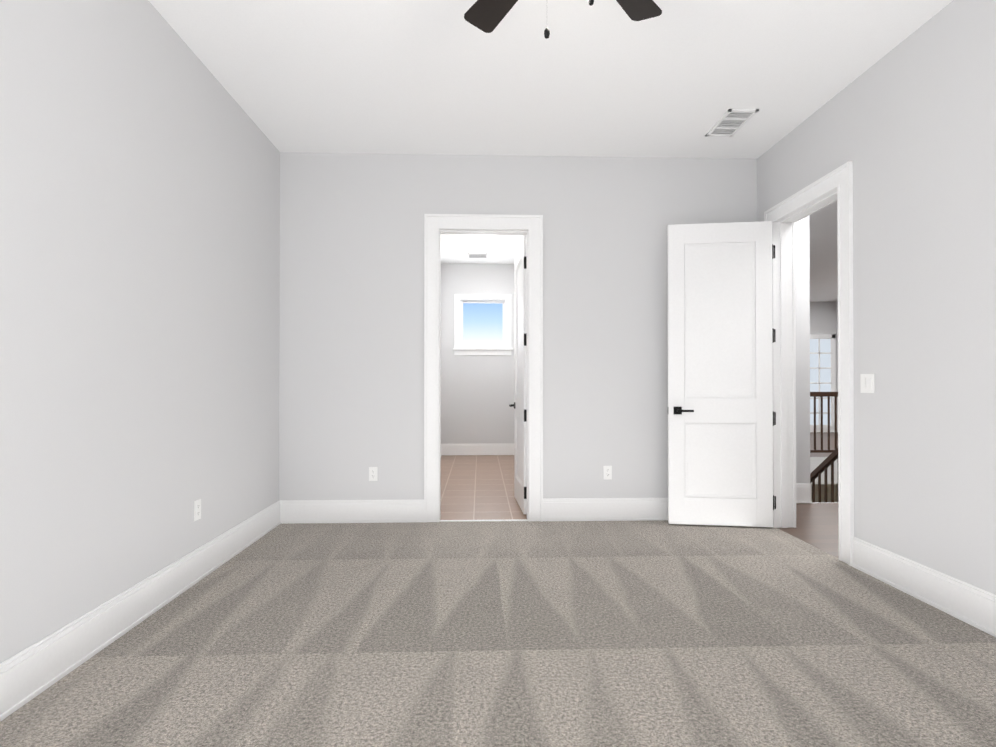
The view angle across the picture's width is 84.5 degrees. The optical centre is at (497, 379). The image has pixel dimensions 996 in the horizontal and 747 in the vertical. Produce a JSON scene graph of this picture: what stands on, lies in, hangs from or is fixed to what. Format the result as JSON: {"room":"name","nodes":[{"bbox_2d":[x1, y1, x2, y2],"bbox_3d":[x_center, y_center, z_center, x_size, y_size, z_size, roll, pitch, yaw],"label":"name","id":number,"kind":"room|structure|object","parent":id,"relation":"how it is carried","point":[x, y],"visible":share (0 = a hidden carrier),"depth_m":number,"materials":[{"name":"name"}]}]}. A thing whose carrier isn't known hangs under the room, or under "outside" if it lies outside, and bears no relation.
{"room":"empty bedroom","nodes":[
{"label":"empty bedroom","id":0,"kind":"room"},
{"bbox_2d":[0,0,279,662],"bbox_3d":[-1.782,-0.367,1.769,0.140,3.060,5.780,0,0,-2],"label":"wall","id":1,"kind":"structure","parent":0,"point":[139,269],"depth_m":2.53,"materials":[{"name":"paint"}]},
{"bbox_2d":[0,500,280,721],"bbox_3d":[-1.700,1.070,1.763,0.024,0.186,5.500,0,0,-2],"label":"baseboard","id":2,"kind":"structure","parent":1,"relation":"attached to","point":[29,673],"depth_m":2.44,"materials":[{"name":"paint"}]},
{"bbox_2d":[194,499,200,520],"bbox_3d":[-1.756,0.762,3.204,0.007,0.115,0.070,0,0,-2],"label":"electrical outlet","id":3,"kind":"object","parent":1,"relation":"attached to","point":[197,509],"visible":1,"depth_m":3.20,"materials":[{"name":"white plastic"}]},
{"bbox_2d":[441,264,513,443],"bbox_3d":[-0.294,-0.325,8.832,1.260,3.060,0.140,0,0,-2],"label":"wall","id":4,"kind":"structure","parent":0,"point":[477,395],"depth_m":8.76,"materials":[{"name":"paint"}]},
{"bbox_2d":[441,443,513,454],"bbox_3d":[-0.291,1.112,8.741,1.260,0.186,0.024,0,0,-2],"label":"baseboard","id":5,"kind":"structure","parent":4,"relation":"attached to","point":[482,449],"depth_m":8.74,"materials":[{"name":"paint"}]},
{"bbox_2d":[453,294,512,354],"bbox_3d":[-0.243,-0.882,8.812,0.950,0.975,0.190,0,0,-2],"label":"bathroom window","id":6,"kind":"structure","parent":4,"relation":"in","point":[482,324],"depth_m":8.84,"materials":[{"name":"paint"}]},
{"bbox_2d":[440,455,526,519],"bbox_3d":[-0.225,1.219,6.729,1.540,0.047,4.330,0,0,-2],"label":"floor","id":7,"kind":"structure","parent":0,"point":[477,487],"depth_m":6.00,"materials":[{"name":"brown tile"}]},
{"bbox_2d":[0,520,995,746],"bbox_3d":[0.225,1.188,1.756,4.151,0.050,5.641,0,0,-2],"label":"floor carpet","id":8,"kind":"object","parent":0,"point":[659,633],"visible":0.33,"depth_m":2.34,"materials":[{"name":"grey carpet"}]},
{"bbox_2d":[279,152,756,499],"bbox_3d":[0.199,-0.350,4.656,4.010,3.060,0.140,0,0,-2],"label":"wall","id":9,"kind":"structure","parent":0,"point":[351,379],"depth_m":4.58,"materials":[{"name":"paint"}]},
{"bbox_2d":[280,499,423,523],"bbox_3d":[-1.207,1.086,4.519,1.192,0.186,0.024,0,0,-2],"label":"baseboard","id":10,"kind":"structure","parent":9,"relation":"attached to","point":[352,511],"depth_m":4.51,"materials":[{"name":"paint"}]},
{"bbox_2d":[369,467,377,480],"bbox_3d":[-1.033,0.779,4.535,0.070,0.115,0.007,0,0,-2],"label":"electrical outlet","id":11,"kind":"object","parent":9,"relation":"attached to","point":[373,473],"visible":1,"depth_m":4.53,"materials":[{"name":"white plastic"}]},
{"bbox_2d":[424,214,542,522],"bbox_3d":[-0.121,-0.097,4.644,0.986,2.555,0.196,0,0,-2],"label":"door frame","id":12,"kind":"structure","parent":9,"relation":"attached to","point":[531,224],"depth_m":4.56,"materials":[{"name":"paint"}]},
{"bbox_2d":[439,519,527,521],"bbox_3d":[-0.119,1.179,4.579,0.756,0.010,0.035,0,0,-2],"label":"trim","id":13,"kind":"structure","parent":9,"relation":"attached to","point":[481,520],"depth_m":4.57,"materials":[{"name":"paint"}]},
{"bbox_2d":[509,236,526,513],"bbox_3d":[0.212,-0.041,5.119,0.155,2.424,0.788,0,0,-4],"label":"bathroom door","id":14,"kind":"structure","parent":9,"relation":"in","point":[519,405],"depth_m":5.04,"materials":[{"name":"paint"}]},
{"bbox_2d":[543,498,667,520],"bbox_3d":[1.290,1.087,4.601,1.832,0.186,0.024,0,0,-2],"label":"baseboard","id":15,"kind":"structure","parent":9,"relation":"attached to","point":[603,509],"depth_m":4.58,"materials":[{"name":"paint"}]},
{"bbox_2d":[603,466,611,479],"bbox_3d":[0.921,0.780,4.599,0.070,0.115,0.007,0,0,-2],"label":"electrical outlet","id":16,"kind":"object","parent":9,"relation":"attached to","point":[607,472],"visible":1,"depth_m":4.60,"materials":[{"name":"white plastic"}]},
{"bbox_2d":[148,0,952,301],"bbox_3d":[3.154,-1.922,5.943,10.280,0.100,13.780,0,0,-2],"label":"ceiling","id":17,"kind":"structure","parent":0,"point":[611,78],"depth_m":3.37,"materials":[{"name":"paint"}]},
{"bbox_2d":[467,253,487,257],"bbox_3d":[-0.302,-1.854,8.180,0.300,0.016,0.300,0,0,-2],"label":"ceiling vent","id":18,"kind":"object","parent":17,"relation":"in","point":[477,255],"visible":1,"depth_m":8.14,"materials":[{"name":"white metal"}]},
{"bbox_2d":[475,237,488,240],"bbox_3d":[-0.210,-1.860,7.223,0.176,0.008,0.176,0,0,-2],"label":"recessed light","id":19,"kind":"object","parent":17,"relation":"in","point":[481,238],"visible":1,"depth_m":7.22,"materials":[{"name":"white"}]},
{"bbox_2d":[464,0,661,38],"bbox_3d":[0.233,-1.545,1.921,1.288,0.702,1.268,0,0,-2],"label":"fan","id":20,"kind":"object","parent":17,"relation":"hanging from","point":[486,16],"visible":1,"depth_m":2.41,"materials":[{"name":"black wood"}]},
{"bbox_2d":[705,109,758,136],"bbox_3d":[1.706,-1.879,4.014,0.210,0.015,0.400,0,0,-2],"label":"ceiling vent","id":21,"kind":"object","parent":17,"relation":"in","point":[731,122],"visible":1,"depth_m":4.00,"materials":[{"name":"white metal"}]},
{"bbox_2d":[795,216,809,483],"bbox_3d":[2.663,-0.346,5.337,0.680,3.060,0.140,0,0,-2],"label":"wall","id":22,"kind":"structure","parent":0,"point":[802,249],"depth_m":5.28,"materials":[{"name":"paint"}]},
{"bbox_2d":[796,483,811,502],"bbox_3d":[2.666,1.091,5.247,0.680,0.186,0.024,0,0,-2],"label":"baseboard","id":23,"kind":"structure","parent":22,"relation":"attached to","point":[803,493],"depth_m":5.25,"materials":[{"name":"paint"}]},
{"bbox_2d":[778,503,838,557],"bbox_3d":[5.263,1.195,2.792,5.990,0.048,5.100,0,0,-2],"label":"floor","id":24,"kind":"structure","parent":0,"point":[817,525],"depth_m":4.41,"materials":[{"name":"brown wood"}]},
{"bbox_2d":[810,302,836,502],"bbox_3d":[5.343,1.299,12.820,5.450,6.260,0.140,0,0,-2],"label":"wall","id":25,"kind":"structure","parent":0,"point":[822,317],"depth_m":12.84,"materials":[{"name":"paint"}]},
{"bbox_2d":[810,425,834,431],"bbox_3d":[5.345,1.136,12.739,5.170,0.186,0.024,0,0,-2],"label":"baseboard","id":26,"kind":"structure","parent":25,"relation":"attached to","point":[824,430],"depth_m":12.81,"materials":[{"name":"paint"}]},
{"bbox_2d":[810,334,835,428],"bbox_3d":[7.369,0.043,12.809,1.060,2.208,0.030,0,0,-2],"label":"window","id":27,"kind":"structure","parent":25,"relation":"in","point":[822,362],"depth_m":12.82,"materials":[{"name":"paint"}]},
{"bbox_2d":[810,432,837,456],"bbox_3d":[5.414,1.417,10.650,5.170,0.398,4.200,0,0,-2],"label":"floor","id":28,"kind":"structure","parent":0,"point":[825,440],"depth_m":10.63,"materials":[{"name":"brown wood"}]},
{"bbox_2d":[810,392,837,452],"bbox_3d":[5.481,0.639,8.626,5.150,1.130,0.110,0,0,-2],"label":"landing railing","id":29,"kind":"object","parent":28,"relation":"on","point":[828,395],"visible":0.08,"depth_m":8.60,"materials":[{"name":"brown wood"}]},
{"bbox_2d":[810,448,837,502],"bbox_3d":[3.926,1.575,6.761,0.090,2.945,2.707,0,0,-2],"label":"stair railing","id":30,"kind":"object","parent":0,"point":[828,461],"visible":0.12,"depth_m":6.56,"materials":[{"name":"brown wood"}]},
{"bbox_2d":[836,301,837,501],"bbox_3d":[8.207,1.261,6.521,0.140,6.260,12.640,0,0,-2],"label":"wall","id":31,"kind":"structure","parent":0,"point":[837,368],"depth_m":12.80,"materials":[{"name":"paint"}]},
{"bbox_2d":[810,457,837,483],"bbox_3d":[5.484,1.414,8.541,5.170,0.420,0.020,0,0,-2],"label":"trim","id":32,"kind":"structure","parent":31,"relation":"attached to","point":[815,462],"depth_m":8.52,"materials":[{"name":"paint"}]},
{"bbox_2d":[757,0,995,593],"bbox_3d":[2.356,-0.364,2.206,0.140,3.060,6.380,0,0,-2],"label":"wall","id":33,"kind":"structure","parent":0,"point":[907,126],"depth_m":2.91,"materials":[{"name":"paint"}]},
{"bbox_2d":[667,221,775,526],"bbox_3d":[1.795,-0.045,4.401,0.836,2.424,0.155,0,0,7],"label":"bedroom door","id":34,"kind":"structure","parent":33,"relation":"in","point":[721,412],"depth_m":4.39,"materials":[{"name":"paint"}]},
{"bbox_2d":[764,161,853,565],"bbox_3d":[2.298,-0.101,3.973,0.196,2.555,1.030,0,0,-2],"label":"door frame","id":35,"kind":"structure","parent":33,"relation":"attached to","point":[840,179],"depth_m":4.14,"materials":[{"name":"paint"}]},
{"bbox_2d":[860,374,874,392],"bbox_3d":[2.243,0.022,3.330,0.012,0.116,0.116,0,0,-2],"label":"switch plate","id":36,"kind":"object","parent":33,"relation":"attached to","point":[867,383],"visible":1,"depth_m":3.32,"materials":[{"name":"white plastic"}]},
{"bbox_2d":[851,537,995,636],"bbox_3d":[2.303,1.067,1.297,0.024,0.186,4.305,0,0,-2],"label":"baseboard","id":37,"kind":"structure","parent":33,"relation":"attached to","point":[969,604],"depth_m":2.85,"materials":[{"name":"paint"}]}
]}

